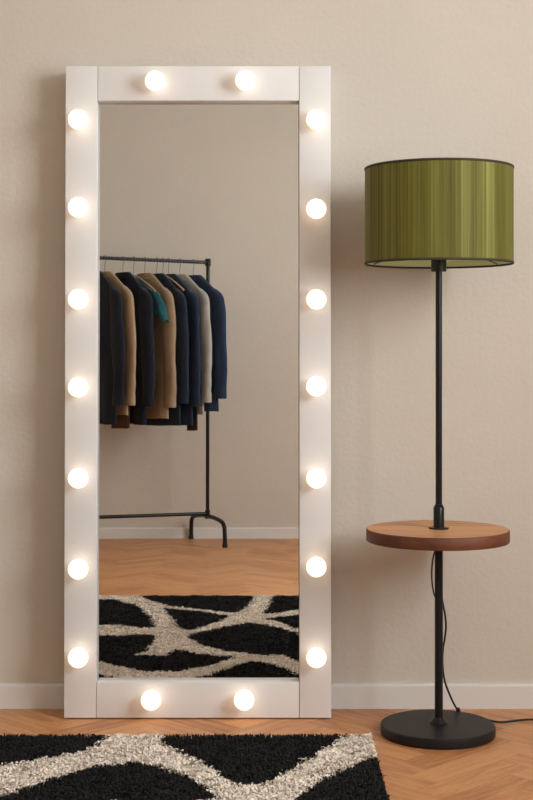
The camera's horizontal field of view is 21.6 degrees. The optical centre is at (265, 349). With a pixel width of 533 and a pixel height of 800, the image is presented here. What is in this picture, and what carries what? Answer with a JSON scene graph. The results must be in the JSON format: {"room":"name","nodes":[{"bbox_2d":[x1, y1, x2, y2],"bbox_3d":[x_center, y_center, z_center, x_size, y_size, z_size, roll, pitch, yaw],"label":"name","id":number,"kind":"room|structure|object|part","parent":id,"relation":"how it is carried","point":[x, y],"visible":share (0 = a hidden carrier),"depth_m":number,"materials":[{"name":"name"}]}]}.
{"room":"dressing room","nodes":[
{"label":"dressing room","id":0,"kind":"room"},
{"bbox_2d":[0,0,532,682],"bbox_3d":[-0.100,-0.520,3.898,4.640,3.240,0.120,0,0,0],"label":"wall","id":1,"kind":"structure","parent":0,"point":[411,79],"depth_m":3.84,"materials":[{"name":"beige paint"}]},
{"bbox_2d":[0,683,532,708],"bbox_3d":[-0.100,0.947,3.830,4.400,0.067,0.015,0,0,0],"label":"baseboard","id":2,"kind":"structure","parent":1,"relation":"attached to","point":[12,695],"depth_m":3.82,"materials":[{"name":"white paint"}]},
{"bbox_2d":[0,709,532,799],"bbox_3d":[-0.100,1.010,1.315,4.400,0.060,5.045,0,0,0],"label":"floor","id":3,"kind":"structure","parent":0,"point":[501,768],"depth_m":3.58,"materials":[{"name":"brown wood"}]},
{"bbox_2d":[0,732,389,799],"bbox_3d":[-0.532,0.964,2.522,1.611,0.030,1.956,0,0,0],"label":"shag rug","id":4,"kind":"object","parent":3,"relation":"on","point":[118,766],"visible":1,"depth_m":3.21,"materials":[{"name":"black carpet"}]},
{"bbox_2d":[64,66,330,717],"bbox_3d":[-0.182,0.110,3.748,0.710,1.742,0.177,0,0,0],"label":"mirror","id":5,"kind":"object","parent":3,"relation":"on","point":[197,539],"visible":1,"depth_m":3.76,"materials":[{"name":"white wood"}]},
{"bbox_3d":[-0.495,0.811,3.689,0.053,0.053,0.055,0,-1,0],"label":"light bulb","id":6,"kind":"part","parent":5,"relation":"part of","materials":[{"name":"white glass"}]},
{"bbox_3d":[-0.496,0.578,3.693,0.053,0.053,0.055,0,-1,0],"label":"light bulb","id":7,"kind":"part","parent":5,"relation":"part of","materials":[{"name":"white glass"}]},
{"bbox_3d":[-0.496,0.339,3.698,0.053,0.053,0.055,0,-1,0],"label":"light bulb","id":8,"kind":"part","parent":5,"relation":"part of","materials":[{"name":"white glass"}]},
{"bbox_3d":[-0.497,0.099,3.703,0.053,0.053,0.055,0,-1,0],"label":"light bulb","id":9,"kind":"part","parent":5,"relation":"part of","materials":[{"name":"white glass"}]},
{"bbox_3d":[-0.498,-0.134,3.707,0.053,0.053,0.055,0,-1,0],"label":"light bulb","id":10,"kind":"part","parent":5,"relation":"part of","materials":[{"name":"white glass"}]},
{"bbox_3d":[-0.498,-0.378,3.712,0.053,0.053,0.055,0,-1,0],"label":"light bulb","id":11,"kind":"part","parent":5,"relation":"part of","materials":[{"name":"white glass"}]},
{"bbox_3d":[-0.499,-0.612,3.716,0.053,0.053,0.055,0,-1,0],"label":"light bulb","id":12,"kind":"part","parent":5,"relation":"part of","materials":[{"name":"white glass"}]},
{"bbox_3d":[-0.303,0.922,3.687,0.053,0.053,0.055,0,-1,0],"label":"light bulb","id":13,"kind":"part","parent":5,"relation":"part of","materials":[{"name":"white glass"}]},
{"bbox_3d":[-0.295,-0.715,3.718,0.053,0.053,0.055,0,-1,0],"label":"light bulb","id":14,"kind":"part","parent":5,"relation":"part of","materials":[{"name":"white glass"}]},
{"bbox_2d":[98,103,298,679],"bbox_3d":[-0.181,0.108,3.766,0.538,1.551,0.006,0,-1,0],"label":"mirror glass","id":15,"kind":"object","parent":5,"relation":"on","point":[198,438],"depth_m":3.76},
{"bbox_3d":[-0.058,0.922,3.687,0.053,0.053,0.055,0,-1,0],"label":"light bulb","id":16,"kind":"part","parent":5,"relation":"part of","materials":[{"name":"white glass"}]},
{"bbox_3d":[-0.055,-0.716,3.718,0.053,0.053,0.055,0,-1,0],"label":"light bulb","id":17,"kind":"part","parent":5,"relation":"part of","materials":[{"name":"white glass"}]},
{"bbox_3d":[0.133,0.811,3.689,0.053,0.053,0.055,0,-1,0],"label":"light bulb","id":18,"kind":"part","parent":5,"relation":"part of","materials":[{"name":"white glass"}]},
{"bbox_3d":[0.133,0.573,3.693,0.053,0.053,0.055,0,-1,0],"label":"light bulb","id":19,"kind":"part","parent":5,"relation":"part of","materials":[{"name":"white glass"}]},
{"bbox_3d":[0.133,0.339,3.698,0.053,0.053,0.055,0,-1,0],"label":"light bulb","id":20,"kind":"part","parent":5,"relation":"part of","materials":[{"name":"white glass"}]},
{"bbox_3d":[0.133,0.096,3.703,0.053,0.053,0.055,0,-1,0],"label":"light bulb","id":21,"kind":"part","parent":5,"relation":"part of","materials":[{"name":"white glass"}]},
{"bbox_3d":[0.133,-0.134,3.707,0.053,0.053,0.055,0,-1,0],"label":"light bulb","id":22,"kind":"part","parent":5,"relation":"part of","materials":[{"name":"white glass"}]},
{"bbox_3d":[0.133,-0.374,3.712,0.053,0.053,0.055,0,-1,0],"label":"light bulb","id":23,"kind":"part","parent":5,"relation":"part of","materials":[{"name":"white glass"}]},
{"bbox_3d":[0.134,-0.612,3.716,0.053,0.053,0.055,0,-1,0],"label":"light bulb","id":24,"kind":"part","parent":5,"relation":"part of","materials":[{"name":"white glass"}]},
{"bbox_2d":[364,158,532,749],"bbox_3d":[1.155,0.257,3.579,1.808,1.446,0.386,0,0,0],"label":"floor lamp","id":25,"kind":"object","parent":3,"relation":"on","point":[438,215],"visible":1,"depth_m":3.45,"materials":[{"name":"black"}]},
{"bbox_3d":[0.431,0.575,3.573,0.023,0.137,0.010,0,0,-37],"label":"power cord","id":26,"kind":"part","parent":25,"relation":"part of","materials":[{"name":"black rubber"}]},
{"bbox_2d":[431,260,445,271],"bbox_3d":[0.442,-0.284,3.577,0.060,0.167,0.060,0,0,0],"label":"socket","id":27,"kind":"object","parent":25,"relation":"attached to","point":[436,265],"depth_m":3.56,"materials":[{"name":"black metal"}]},
{"bbox_3d":[0.442,-0.463,3.577,0.380,0.006,0.380,0,0,0],"label":"shade trim","id":28,"kind":"part","parent":25,"relation":"part of","materials":[{"name":"brown"}]},
{"bbox_3d":[0.442,-0.221,3.577,0.380,0.006,0.380,0,0,0],"label":"shade trim","id":29,"kind":"part","parent":25,"relation":"part of","materials":[{"name":"brown"}]},
{"bbox_3d":[0.442,-0.342,3.577,0.377,0.246,0.377,0,0,0],"label":"lamp shade","id":30,"kind":"part","parent":25,"relation":"part of","materials":[{"name":"green fabric"}]},
{"bbox_3d":[0.483,0.785,3.642,0.020,0.340,0.132,0,0,29],"label":"power cord","id":31,"kind":"part","parent":25,"relation":"part of","materials":[{"name":"black rubber"}]},
{"bbox_3d":[1.281,0.963,3.721,1.555,0.034,0.066,0,0,-2],"label":"power cord","id":32,"kind":"part","parent":25,"relation":"part of","materials":[{"name":"black rubber"}]}
]}

